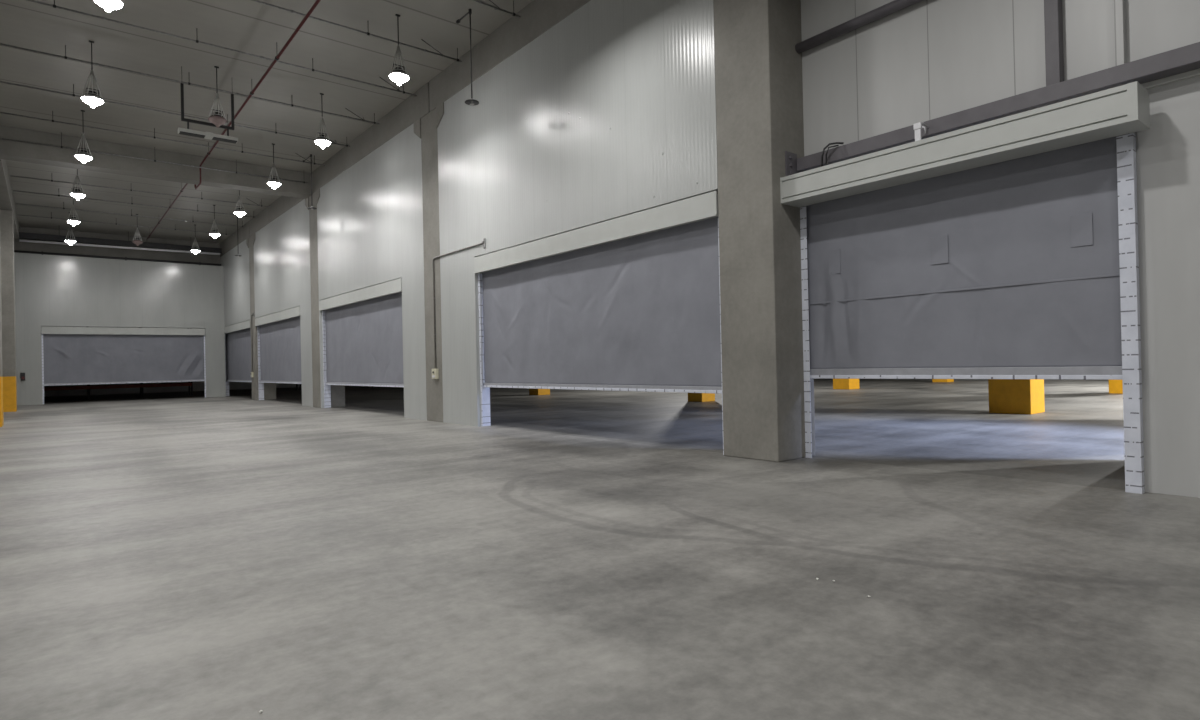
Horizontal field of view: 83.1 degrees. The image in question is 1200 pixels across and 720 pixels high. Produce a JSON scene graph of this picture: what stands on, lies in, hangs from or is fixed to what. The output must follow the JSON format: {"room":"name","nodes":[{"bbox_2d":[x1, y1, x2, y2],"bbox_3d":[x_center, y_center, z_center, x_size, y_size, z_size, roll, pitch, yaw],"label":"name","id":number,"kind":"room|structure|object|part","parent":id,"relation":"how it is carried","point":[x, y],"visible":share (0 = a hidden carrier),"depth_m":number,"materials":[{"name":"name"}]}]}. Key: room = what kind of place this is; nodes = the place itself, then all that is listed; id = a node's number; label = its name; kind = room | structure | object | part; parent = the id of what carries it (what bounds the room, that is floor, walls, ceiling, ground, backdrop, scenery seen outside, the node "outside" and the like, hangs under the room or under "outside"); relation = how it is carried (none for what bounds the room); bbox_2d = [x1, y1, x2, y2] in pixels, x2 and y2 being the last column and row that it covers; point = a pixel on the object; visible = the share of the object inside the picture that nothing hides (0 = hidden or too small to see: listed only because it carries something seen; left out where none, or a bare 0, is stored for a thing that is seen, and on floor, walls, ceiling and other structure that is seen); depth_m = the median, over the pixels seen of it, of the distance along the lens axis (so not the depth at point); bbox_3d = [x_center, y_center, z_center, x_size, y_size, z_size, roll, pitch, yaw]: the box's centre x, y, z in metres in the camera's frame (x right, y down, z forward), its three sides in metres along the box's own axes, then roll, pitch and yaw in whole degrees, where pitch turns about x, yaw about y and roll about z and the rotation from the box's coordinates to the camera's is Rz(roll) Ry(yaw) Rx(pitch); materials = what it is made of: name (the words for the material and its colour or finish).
{"room":"distribution center","nodes":[
{"label":"distribution center","id":0,"kind":"room"},
{"bbox_2d":[14,227,219,263],"bbox_3d":[-31.651,-5.827,34.983,21.250,2.400,0.200,-1,0,-39],"label":"wall","id":1,"kind":"structure","parent":0,"point":[23,246],"depth_m":38.28,"materials":[{"name":"concrete"}]},
{"bbox_2d":[19,232,221,253],"bbox_3d":[-31.429,-6.503,34.696,21.250,0.300,0.550,-1,0,-39],"label":"beam","id":2,"kind":"structure","parent":1,"relation":"attached to","point":[22,235],"depth_m":37.71,"materials":[{"name":"metal"}]},
{"bbox_2d":[14,252,225,404],"bbox_3d":[-30.991,-1.609,34.262,21.250,7.930,0.200,-1,0,-39],"label":"wall","id":3,"kind":"structure","parent":0,"point":[51,290],"depth_m":37.40,"materials":[{"name":"grey paint"}]},
{"bbox_2d":[14,250,220,265],"bbox_3d":[-26.523,-5.657,37.773,9.520,0.170,0.140,-1,0,-39],"label":"beam","id":4,"kind":"structure","parent":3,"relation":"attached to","point":[17,251],"depth_m":37.40,"materials":[{"name":"metal"}]},
{"bbox_2d":[41,327,205,403],"bbox_3d":[-26.480,0.237,38.002,7.520,4.085,0.427,-1,0,-39],"label":"door","id":5,"kind":"structure","parent":3,"relation":"in","point":[70,355],"depth_m":37.73,"materials":[{"name":"grey fabric"}]},
{"bbox_3d":[-29.365,0.474,35.654,0.075,3.710,0.260,-1,0,-39],"label":"guide rail","id":6,"kind":"part","parent":5,"relation":"part of","materials":[{"name":"white metal"}]},
{"bbox_2d":[43,334,203,383],"bbox_3d":[-26.474,-0.171,37.986,7.420,2.760,0.121,-1,0,-39],"label":"curtain","id":7,"kind":"object","parent":5,"relation":"hanging from","point":[67,358],"depth_m":37.79,"materials":[{"name":"grey fabric"}]},
{"bbox_3d":[-23.592,0.375,40.355,0.075,3.710,0.260,-1,0,-39],"label":"guide rail","id":8,"kind":"part","parent":5,"relation":"part of","materials":[{"name":"white metal"}]},
{"bbox_2d":[41,326,346,396],"bbox_3d":[-20.774,-2.401,64.262,75.000,9.400,0.200,-1,0,-39],"label":"wall","id":9,"kind":"structure","parent":0,"point":[197,385],"depth_m":52.29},
{"bbox_2d":[0,0,717,242],"bbox_3d":[3.976,-7.930,33.595,75.200,0.250,79.200,-1,0,-39],"label":"ceiling","id":10,"kind":"structure","parent":0,"point":[247,26],"depth_m":18.30,"materials":[{"name":"grey metal"}]},
{"bbox_2d":[0,157,12,210],"bbox_3d":[-22.102,-6.870,24.564,0.830,0.840,10.870,-1,0,-39],"label":"ceiling beam","id":11,"kind":"structure","parent":10,"relation":"attached to","point":[6,194],"depth_m":25.98,"materials":[{"name":"concrete"}]},
{"bbox_2d":[13,197,18,239],"bbox_3d":[-28.003,-6.703,31.815,0.830,0.840,7.470,-1,0,-39],"label":"ceiling beam","id":12,"kind":"structure","parent":10,"relation":"attached to","point":[16,223],"depth_m":32.32,"materials":[{"name":"concrete"}]},
{"bbox_2d":[65,212,75,244],"bbox_3d":[-25.728,-6.376,32.853,0.444,1.580,0.444,-1,0,-39],"label":"pendant lamp","id":13,"kind":"object","parent":10,"relation":"hanging from","point":[69,240],"visible":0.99,"depth_m":32.78,"materials":[{"name":"glass"}]},
{"bbox_2d":[67,188,79,225],"bbox_3d":[-22.320,-6.473,28.665,0.444,1.580,0.444,-1,0,-39],"label":"pendant lamp","id":14,"kind":"object","parent":10,"relation":"hanging from","point":[73,221],"visible":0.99,"depth_m":28.59,"materials":[{"name":"glass"}]},
{"bbox_2d":[70,169,84,199],"bbox_3d":[-18.880,-6.570,24.439,0.444,1.580,0.444,-1,0,-39],"label":"pendant lamp","id":15,"kind":"object","parent":10,"relation":"hanging from","point":[77,193],"visible":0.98,"depth_m":24.37,"materials":[{"name":"metal"}]},
{"bbox_2d":[74,110,92,162],"bbox_3d":[-15.440,-6.668,20.213,0.444,1.580,0.444,-1,0,-39],"label":"pendant lamp","id":16,"kind":"object","parent":10,"relation":"hanging from","point":[83,156],"visible":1,"depth_m":20.15,"materials":[{"name":"metal"}]},
{"bbox_2d":[81,40,103,107],"bbox_3d":[-12.032,-6.764,16.026,0.444,1.580,0.444,-1,0,-39],"label":"pendant lamp","id":17,"kind":"object","parent":10,"relation":"hanging from","point":[91,98],"visible":1,"depth_m":15.97,"materials":[{"name":"glass"}]},
{"bbox_3d":[-12.041,-7.214,16.028,0.100,0.680,0.040,-1,0,-39],"label":"suspension rod","id":18,"kind":"part","parent":17,"relation":"part of","materials":[{"name":"metal"}]},
{"bbox_2d":[94,0,123,11],"bbox_3d":[-8.592,-6.862,11.800,0.444,1.580,0.444,-1,0,-39],"label":"pendant lamp","id":19,"kind":"object","parent":10,"relation":"hanging from","point":[109,5],"visible":1,"depth_m":11.75,"materials":[{"name":"metal"}]},
{"bbox_2d":[19,232,219,254],"bbox_3d":[-26.203,-6.626,37.501,9.101,1.010,0.120,-1,0,-39],"label":"ceiling pipe","id":20,"kind":"object","parent":10,"relation":"hanging from","point":[20,240],"visible":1,"depth_m":37.16,"materials":[{"name":"grey metal"}]},
{"bbox_2d":[19,212,232,234],"bbox_3d":[-23.895,-7.030,34.746,9.110,0.332,0.064,-1,0,-39],"label":"ceiling pipe","id":21,"kind":"object","parent":10,"relation":"hanging from","point":[51,212],"visible":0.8,"depth_m":34.31,"materials":[{"name":"metal"}]},
{"bbox_2d":[16,202,244,226],"bbox_3d":[-22.191,-7.078,32.653,9.110,0.332,0.064,-1,0,-39],"label":"ceiling pipe","id":22,"kind":"object","parent":10,"relation":"hanging from","point":[63,202],"visible":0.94,"depth_m":32.41,"materials":[{"name":"metal"}]},
{"bbox_2d":[13,190,256,217],"bbox_3d":[-20.487,-7.126,30.559,9.110,0.332,0.064,-1,0,-39],"label":"ceiling pipe","id":23,"kind":"object","parent":10,"relation":"hanging from","point":[13,190],"visible":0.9,"depth_m":30.26,"materials":[{"name":"metal"}]},
{"bbox_2d":[235,216,240,256],"bbox_3d":[-17.763,-6.089,33.246,0.310,1.975,0.645,-1,0,-39],"label":"sprinkler","id":24,"kind":"object","parent":23,"relation":"hanging from","point":[238,255],"visible":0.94,"depth_m":33.37,"materials":[{"name":"metal"}]},
{"bbox_2d":[132,214,142,245],"bbox_3d":[-22.899,-6.434,33.480,0.444,1.580,0.444,-1,0,-39],"label":"pendant lamp","id":25,"kind":"object","parent":10,"relation":"hanging from","point":[137,241],"visible":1,"depth_m":33.42,"materials":[{"name":"metal"}]},
{"bbox_2d":[10,175,270,206],"bbox_3d":[-18.980,-7.173,28.706,9.110,0.340,0.586,-1,0,-39],"label":"ceiling pipe","id":26,"kind":"object","parent":10,"relation":"hanging from","point":[10,175],"visible":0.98,"depth_m":28.17,"materials":[{"name":"metal"}]},
{"bbox_2d":[2,132,307,182],"bbox_3d":[-15.120,-7.188,23.967,9.110,0.512,0.064,-1,0,-39],"label":"ceiling pipe","id":27,"kind":"object","parent":10,"relation":"hanging from","point":[61,146],"visible":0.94,"depth_m":23.46,"materials":[{"name":"metal"}]},
{"bbox_2d":[0,125,310,198],"bbox_3d":[-15.454,-6.984,24.464,9.355,0.900,0.700,-1,0,-39],"label":"ceiling beam","id":28,"kind":"structure","parent":10,"relation":"attached to","point":[9,150],"depth_m":23.71,"materials":[{"name":"concrete"}]},
{"bbox_2d":[0,111,324,165],"bbox_3d":[-13.930,-7.316,22.503,9.110,0.340,0.586,-1,0,-39],"label":"ceiling pipe","id":29,"kind":"object","parent":10,"relation":"hanging from","point":[52,120],"visible":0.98,"depth_m":21.80,"materials":[{"name":"metal"}]},
{"bbox_2d":[303,154,316,209],"bbox_3d":[-10.451,-6.306,24.262,0.310,1.955,1.005,-1,0,-39],"label":"sprinkler","id":30,"kind":"object","parent":29,"relation":"hanging from","point":[311,207],"visible":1,"depth_m":23.99,"materials":[{"name":"metal"}]},
{"bbox_2d":[0,81,349,146],"bbox_3d":[-12.226,-7.364,20.409,9.110,0.340,0.586,-1,0,-39],"label":"ceiling pipe","id":31,"kind":"object","parent":10,"relation":"hanging from","point":[73,94],"visible":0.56,"depth_m":19.54,"materials":[{"name":"metal"}]},
{"bbox_2d":[0,43,379,124],"bbox_3d":[-10.553,-7.412,18.354,9.110,0.340,0.586,-1,0,-39],"label":"ceiling pipe","id":32,"kind":"object","parent":10,"relation":"hanging from","point":[64,57],"visible":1,"depth_m":17.62,"materials":[{"name":"metal"}]},
{"bbox_2d":[191,233,199,253],"bbox_3d":[-21.642,-6.447,36.180,0.444,1.580,0.444,-1,0,-39],"label":"pendant lamp","id":33,"kind":"object","parent":10,"relation":"hanging from","point":[195,250],"visible":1,"depth_m":36.10,"materials":[{"name":"metal"}]},
{"bbox_2d":[178,66,237,143],"bbox_3d":[-10.320,-6.712,17.805,1.360,1.740,0.260,-1,0,-39],"label":"ceiling fixture","id":34,"kind":"object","parent":10,"relation":"hanging from","point":[206,135],"visible":1,"depth_m":17.71,"materials":[{"name":"metal"}]},
{"bbox_2d":[179,131,204,137],"bbox_3d":[-10.588,-5.850,17.567,0.560,0.017,0.220,-1,0,-39],"label":"diffuser","id":35,"kind":"object","parent":34,"relation":"attached to","point":[189,133],"depth_m":17.53,"materials":[{"name":"metal"}]},
{"bbox_2d":[212,137,236,143],"bbox_3d":[-10.007,-5.860,18.040,0.560,0.017,0.220,-1,0,-39],"label":"diffuser","id":36,"kind":"object","parent":34,"relation":"attached to","point":[225,139],"depth_m":18.02,"materials":[{"name":"metal"}]},
{"bbox_2d":[210,205,219,237],"bbox_3d":[-18.234,-6.543,31.993,0.444,1.580,0.444,-1,0,-39],"label":"pendant lamp","id":37,"kind":"object","parent":10,"relation":"hanging from","point":[214,233],"visible":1,"depth_m":31.94,"materials":[{"name":"glass"}]},
{"bbox_2d":[208,66,226,127],"bbox_3d":[-9.905,-6.802,17.500,0.444,1.580,0.444,-1,0,-39],"label":"pendant lamp","id":38,"kind":"object","parent":10,"relation":"hanging from","point":[216,119],"visible":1,"depth_m":17.44,"materials":[{"name":"metal"}]},
{"bbox_3d":[-9.915,-7.252,17.502,0.100,0.680,0.040,-1,0,-39],"label":"suspension rod","id":39,"kind":"part","parent":38,"relation":"part of","materials":[{"name":"metal"}]},
{"bbox_2d":[27,0,416,95],"bbox_3d":[-8.824,-7.460,16.230,9.110,0.340,0.586,-1,0,-39],"label":"ceiling pipe","id":40,"kind":"object","parent":10,"relation":"hanging from","point":[53,5],"visible":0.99,"depth_m":15.71,"materials":[{"name":"metal"}]},
{"bbox_2d":[146,0,320,239],"bbox_3d":[-10.515,-7.043,19.653,0.090,1.049,47.500,-1,0,-39],"label":"ceiling pipe","id":41,"kind":"object","parent":10,"relation":"hanging from","point":[315,4],"visible":0.88,"depth_m":18.12,"materials":[{"name":"metal"}]},
{"bbox_2d":[220,221,249,256],"bbox_3d":[-21.421,-6.802,39.798,0.750,0.840,10.410,-1,0,-39],"label":"ceiling beam","id":42,"kind":"structure","parent":10,"relation":"attached to","point":[232,241],"depth_m":38.13,"materials":[{"name":"concrete"}]},
{"bbox_2d":[234,190,245,216],"bbox_3d":[-14.794,-6.641,27.767,0.444,1.580,0.444,-1,0,-39],"label":"pendant lamp","id":43,"kind":"object","parent":10,"relation":"hanging from","point":[239,212],"visible":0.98,"depth_m":27.69,"materials":[{"name":"metal"}]},
{"bbox_2d":[267,143,280,188],"bbox_3d":[-11.354,-6.738,23.541,0.444,1.580,0.444,-1,0,-39],"label":"pendant lamp","id":44,"kind":"object","parent":10,"relation":"hanging from","point":[273,182],"visible":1,"depth_m":23.48,"materials":[{"name":"glass"}]},
{"bbox_2d":[249,196,302,235],"bbox_3d":[-14.826,-6.989,31.695,0.750,0.840,10.350,-1,0,-39],"label":"ceiling beam","id":45,"kind":"structure","parent":10,"relation":"attached to","point":[282,204],"depth_m":31.81,"materials":[{"name":"concrete"}]},
{"bbox_2d":[314,93,330,148],"bbox_3d":[-7.946,-6.835,19.353,0.444,1.580,0.444,-1,0,-39],"label":"pendant lamp","id":46,"kind":"object","parent":10,"relation":"hanging from","point":[322,141],"visible":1,"depth_m":19.28,"materials":[{"name":"metal"}]},
{"bbox_2d":[251,0,461,61],"bbox_3d":[-7.145,-7.508,14.167,9.110,0.340,0.586,-1,0,-39],"label":"ceiling pipe","id":47,"kind":"object","parent":10,"relation":"hanging from","point":[264,3],"visible":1,"depth_m":15.26,"materials":[{"name":"metal"}]},
{"bbox_2d":[310,82,429,192],"bbox_3d":[-7.990,-7.182,23.297,0.750,0.840,11.170,-1,0,-39],"label":"ceiling beam","id":48,"kind":"structure","parent":10,"relation":"attached to","point":[413,108],"depth_m":21.73,"materials":[{"name":"concrete"}]},
{"bbox_2d":[389,14,408,84],"bbox_3d":[-4.506,-6.932,15.127,0.444,1.580,0.444,-1,0,-39],"label":"pendant lamp","id":49,"kind":"object","parent":10,"relation":"hanging from","point":[399,76],"visible":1,"depth_m":15.06,"materials":[{"name":"glass"}]},
{"bbox_3d":[-4.515,-7.382,15.129,0.100,0.680,0.040,-1,0,-39],"label":"suspension rod","id":50,"kind":"part","parent":49,"relation":"part of","materials":[{"name":"metal"}]},
{"bbox_2d":[472,0,520,17],"bbox_3d":[-5.441,-7.556,12.073,9.110,0.340,0.586,-1,0,-39],"label":"ceiling pipe","id":51,"kind":"object","parent":10,"relation":"hanging from","point":[479,2],"visible":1,"depth_m":14.39,"materials":[{"name":"metal"}]},
{"bbox_2d":[456,9,478,104],"bbox_3d":[-2.907,-6.531,14.740,0.310,2.055,0.705,-1,0,-39],"label":"sprinkler","id":52,"kind":"object","parent":51,"relation":"hanging from","point":[471,101],"visible":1,"depth_m":14.58,"materials":[{"name":"metal"}]},
{"bbox_2d":[429,0,590,111],"bbox_3d":[-1.038,-7.379,14.755,0.750,0.840,10.720,-1,0,-39],"label":"ceiling beam","id":53,"kind":"structure","parent":10,"relation":"attached to","point":[538,16],"depth_m":15.69,"materials":[{"name":"concrete"}]},
{"bbox_2d":[220,0,717,426],"bbox_3d":[-11.260,-2.390,26.992,0.211,8.560,41.810,-1,0,-39],"label":"wall","id":54,"kind":"structure","parent":0,"point":[609,113],"depth_m":15.62,"materials":[{"name":"white metal"}]},
{"bbox_2d":[224,320,251,395],"bbox_3d":[-20.645,0.055,38.731,0.447,4.205,7.570,-1,0,-39],"label":"door","id":55,"kind":"structure","parent":54,"relation":"in","point":[237,336],"depth_m":38.82,"materials":[{"name":"grey fabric"}]},
{"bbox_3d":[-22.988,0.314,41.651,0.260,3.820,0.075,-1,0,-39],"label":"guide rail","id":56,"kind":"part","parent":55,"relation":"part of","materials":[{"name":"white metal"}]},
{"bbox_2d":[226,328,251,379],"bbox_3d":[-20.659,-0.315,38.728,0.035,2.935,7.470,-1,0,-39],"label":"curtain","id":57,"kind":"object","parent":55,"relation":"hanging from","point":[238,343],"depth_m":38.78,"materials":[{"name":"grey fabric"}]},
{"bbox_2d":[255,306,301,399],"bbox_3d":[-15.009,-0.105,31.806,0.447,4.205,8.030,-1,0,-39],"label":"door","id":58,"kind":"structure","parent":54,"relation":"in","point":[279,333],"depth_m":31.85,"materials":[{"name":"grey fabric"}]},
{"bbox_3d":[-17.497,0.159,34.904,0.260,3.820,0.075,-1,0,-39],"label":"guide rail","id":59,"kind":"part","parent":58,"relation":"part of","materials":[{"name":"white metal"}]},
{"bbox_2d":[260,316,300,380],"bbox_3d":[-15.025,-0.474,31.802,0.038,2.935,7.930,-1,0,-39],"label":"curtain","id":60,"kind":"object","parent":58,"relation":"hanging from","point":[280,341],"depth_m":31.71,"materials":[{"name":"grey fabric"}]},
{"bbox_2d":[319,278,403,407],"bbox_3d":[-8.281,-0.295,23.540,0.447,4.205,7.950,-1,0,-39],"label":"door","id":61,"kind":"structure","parent":54,"relation":"in","point":[363,329],"depth_m":23.25,"materials":[{"name":"grey fabric"}]},
{"bbox_3d":[-10.743,-0.033,26.607,0.260,3.820,0.075,-1,0,-39],"label":"guide rail","id":62,"kind":"part","parent":61,"relation":"part of","materials":[{"name":"white metal"}]},
{"bbox_2d":[325,292,403,383],"bbox_3d":[-8.288,-0.665,23.542,0.036,2.935,7.850,-1,0,-39],"label":"curtain","id":63,"kind":"object","parent":61,"relation":"hanging from","point":[364,339],"depth_m":23.20,"materials":[{"name":"grey fabric"}]},
{"bbox_2d":[474,191,723,454],"bbox_3d":[-0.439,-0.517,13.905,0.447,4.205,7.900,-1,0,-39],"label":"door","id":64,"kind":"structure","parent":54,"relation":"in","point":[631,302],"depth_m":13.01,"materials":[{"name":"grey fabric"}]},
{"bbox_3d":[-2.885,-0.255,16.953,0.260,3.820,0.075,-1,0,-39],"label":"guide rail","id":65,"kind":"part","parent":64,"relation":"part of","materials":[{"name":"white metal"}]},
{"bbox_2d":[482,217,721,386],"bbox_3d":[-0.454,-0.922,13.902,0.045,2.865,7.800,-1,0,-39],"label":"curtain","id":66,"kind":"object","parent":64,"relation":"hanging from","point":[641,310],"depth_m":13.04,"materials":[{"name":"grey fabric"}]},
{"bbox_3d":[2.053,-0.395,10.885,0.260,3.820,0.075,-1,0,-39],"label":"guide rail","id":67,"kind":"part","parent":64,"relation":"part of","materials":[{"name":"white metal"}]},
{"bbox_2d":[0,379,1199,719],"bbox_3d":[4.185,1.743,33.542,75.201,0.301,79.200,-1,0,-39],"label":"floor","id":68,"kind":"structure","parent":0,"point":[206,558],"depth_m":5.09,"materials":[{"name":"concrete"}]},
{"bbox_2d":[0,253,3,426],"bbox_3d":[-18.551,-2.259,20.223,0.938,8.540,0.958,-1,0,-39],"label":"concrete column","id":69,"kind":"structure","parent":68,"relation":"on","point":[1,372],"depth_m":20.42,"materials":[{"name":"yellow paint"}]},
{"bbox_2d":[0,210,16,411],"bbox_3d":[-25.526,-2.062,28.791,0.938,8.540,0.958,-1,0,-39],"label":"concrete column","id":70,"kind":"structure","parent":68,"relation":"on","point":[6,216],"depth_m":28.59,"materials":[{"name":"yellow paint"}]},
{"bbox_2d":[44,328,192,398],"bbox_3d":[-30.361,-0.113,42.349,8.200,5.000,1.100,-1,0,-39],"label":"rack","id":71,"kind":"object","parent":68,"relation":"on","point":[88,387],"visible":0.21,"depth_m":42.15,"materials":[{"name":"metal"}]},
{"bbox_2d":[46,382,190,386],"bbox_3d":[-30.325,1.552,42.340,8.100,0.030,1.000,-1,0,-39],"label":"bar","id":72,"kind":"object","parent":71,"relation":"attached to","point":[183,383],"depth_m":42.61,"materials":[{"name":"metal"}]},
{"bbox_2d":[246,233,275,399],"bbox_3d":[-17.746,-2.203,35.540,0.980,8.560,1.880,-1,0,-39],"label":"concrete column","id":73,"kind":"structure","parent":68,"relation":"on","point":[269,388],"depth_m":35.16,"materials":[{"name":"grey concrete"}]},
{"bbox_2d":[251,312,253,371],"bbox_3d":[-18.027,-0.929,35.139,0.064,3.080,0.560,-1,0,-39],"label":"conduit","id":74,"kind":"object","parent":73,"relation":"attached to","point":[253,312],"visible":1,"depth_m":35.31,"materials":[{"name":"grey metal"}]},
{"bbox_2d":[305,188,344,407],"bbox_3d":[-11.030,-2.393,27.289,0.980,8.560,1.880,-1,0,-39],"label":"concrete column","id":75,"kind":"structure","parent":68,"relation":"on","point":[337,391],"depth_m":26.98,"materials":[{"name":"grey concrete"}]},
{"bbox_2d":[413,102,443,421],"bbox_3d":[-4.302,-2.584,19.023,0.980,8.560,1.880,-1,0,-39],"label":"concrete column","id":76,"kind":"structure","parent":68,"relation":"on","point":[425,128],"depth_m":18.73,"materials":[{"name":"grey concrete"}]},
{"bbox_2d":[432,369,438,378],"bbox_3d":[-4.532,0.379,18.548,0.115,0.280,0.260,-1,0,-39],"label":"wall switch","id":77,"kind":"object","parent":76,"relation":"attached to","point":[435,372],"visible":1,"depth_m":18.48,"materials":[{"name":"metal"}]},
{"bbox_2d":[433,238,485,367],"bbox_3d":[-3.675,-1.361,17.506,0.064,3.130,2.880,-1,0,-39],"label":"conduit","id":78,"kind":"object","parent":76,"relation":"attached to","point":[483,242],"visible":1,"depth_m":18.57,"materials":[{"name":"grey metal"}]},
{"bbox_2d":[529,388,549,394],"bbox_3d":[-3.138,-2.937,34.073,0.728,9.380,0.808,-1,0,-39],"label":"concrete column","id":79,"kind":"structure","parent":68,"relation":"on","point":[531,391],"depth_m":33.75,"materials":[{"name":"yellow paint"}]},
{"bbox_2d":[688,393,714,401],"bbox_3d":[3.730,-3.132,25.573,0.728,9.380,0.728,-1,0,-39],"label":"concrete column","id":80,"kind":"structure","parent":68,"relation":"on","point":[692,397],"depth_m":25.28,"materials":[{"name":"yellow paint"}]},
{"bbox_2d":[714,0,814,461],"bbox_3d":[2.546,-2.778,10.609,0.980,8.560,1.880,-1,0,-39],"label":"concrete column","id":81,"kind":"structure","parent":68,"relation":"on","point":[759,80],"depth_m":10.22,"materials":[{"name":"grey concrete"}]},
{"bbox_2d":[785,151,796,175],"bbox_3d":[2.893,-2.928,10.196,0.280,0.400,0.045,-1,0,-39],"label":"bracket","id":82,"kind":"object","parent":81,"relation":"attached to","point":[790,158],"visible":0.92,"depth_m":10.16,"materials":[{"name":"metal"}]},
{"bbox_2d":[833,379,859,389],"bbox_3d":[11.961,-3.269,33.153,0.958,9.380,0.858,-1,0,-39],"label":"concrete column","id":83,"kind":"structure","parent":68,"relation":"on","point":[848,384],"depth_m":32.80,"materials":[{"name":"yellow paint"}]},
{"bbox_2d":[932,379,953,381],"bbox_3d":[19.979,-3.407,39.617,0.858,9.380,0.858,-1,0,-39],"label":"concrete column","id":84,"kind":"structure","parent":68,"relation":"on","point":[933,380],"depth_m":39.30,"materials":[{"name":"yellow paint"}]},
{"bbox_2d":[988,379,1044,414],"bbox_3d":[10.696,-3.326,17.552,0.958,9.380,0.978,-1,0,-39],"label":"concrete column","id":85,"kind":"structure","parent":68,"relation":"on","point":[1006,396],"depth_m":17.19,"materials":[{"name":"yellow paint"}]},
{"bbox_2d":[1108,380,1122,393],"bbox_3d":[19.265,-3.472,24.813,0.958,9.380,0.958,-1,0,-39],"label":"concrete column","id":86,"kind":"structure","parent":68,"relation":"on","point":[1115,386],"depth_m":24.69,"materials":[{"name":"yellow paint"}]},
{"bbox_2d":[801,0,1199,497],"bbox_3d":[10.188,-3.410,1.956,0.200,9.400,22.050,-1,0,-39],"label":"wall","id":87,"kind":"structure","parent":0,"point":[925,60],"depth_m":7.61,"materials":[{"name":"white metal"}]},
{"bbox_2d":[795,0,922,53],"bbox_3d":[6.844,-4.888,5.715,0.150,0.146,12.050,-1,0,-39],"label":"steel beam","id":88,"kind":"structure","parent":87,"relation":"attached to","point":[894,6],"depth_m":9.60,"materials":[{"name":"grey metal"}]},
{"bbox_2d":[780,81,1149,493],"bbox_3d":[4.290,-0.647,8.594,0.627,4.202,4.290,-1,0,-39],"label":"door","id":89,"kind":"structure","parent":87,"relation":"in","point":[1005,247],"depth_m":8.29,"materials":[{"name":"grey fabric"}]},
{"bbox_3d":[3.162,-0.422,10.331,0.100,3.820,0.125,-1,0,-39],"label":"guide rail","id":90,"kind":"part","parent":89,"relation":"part of","materials":[{"name":"white metal"}]},
{"bbox_2d":[821,142,843,166],"bbox_3d":[3.316,-2.902,9.667,0.314,0.404,0.079,-1,0,8],"label":"loop","id":91,"kind":"object","parent":89,"relation":"attached to","point":[824,148],"visible":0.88,"depth_m":9.67,"materials":[{"name":"metal"}]},
{"bbox_2d":[806,133,1129,368],"bbox_3d":[4.447,-1.188,8.819,0.067,2.600,4.020,-1,0,-39],"label":"curtain","id":92,"kind":"object","parent":89,"relation":"hanging from","point":[1010,264],"depth_m":8.48,"materials":[{"name":"grey fabric"}]},
{"bbox_3d":[5.677,-0.493,7.240,0.100,3.820,0.145,-1,0,-39],"label":"guide rail","id":93,"kind":"part","parent":89,"relation":"part of","materials":[{"name":"white metal"}]},
{"bbox_2d":[797,42,1199,171],"bbox_3d":[6.860,-3.058,5.654,0.260,0.190,12.000,-1,0,-39],"label":"steel beam","id":94,"kind":"structure","parent":87,"relation":"attached to","point":[1183,59],"depth_m":7.78,"materials":[{"name":"grey metal"}]},
{"bbox_2d":[913,122,928,140],"bbox_3d":[4.118,-2.879,8.599,0.282,0.292,0.135,-1,0,-39],"label":"strap","id":95,"kind":"object","parent":94,"relation":"hanging from","point":[917,126],"visible":0.9,"depth_m":8.52,"materials":[{"name":"white plastic"}]},
{"bbox_2d":[1044,0,1063,85],"bbox_3d":[5.178,-5.538,7.786,0.150,4.865,0.140,-1,0,-39],"label":"steel post","id":96,"kind":"object","parent":87,"relation":"attached to","point":[1053,16],"depth_m":7.73,"materials":[{"name":"grey metal"}]},
{"bbox_2d":[1113,0,1126,65],"bbox_3d":[5.583,-5.550,7.329,0.100,4.865,0.080,-1,0,-39],"label":"steel post","id":97,"kind":"object","parent":87,"relation":"attached to","point":[1119,5],"depth_m":7.29,"materials":[{"name":"grey metal"}]},
{"bbox_2d":[1141,68,1199,88],"bbox_3d":[8.252,-2.974,4.161,0.070,0.055,7.930,-1,0,-39],"label":"trim","id":98,"kind":"structure","parent":87,"relation":"attached to","point":[1196,72],"depth_m":6.99,"materials":[{"name":"grey metal"}]},
{"bbox_2d":[1130,132,1143,445],"bbox_3d":[6.729,-3.301,8.247,0.188,9.400,2.603,-1,0,31],"label":"wall partition","id":99,"kind":"structure","parent":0,"point":[1133,132],"depth_m":8.77,"materials":[{"name":"grey metal"}]}
]}

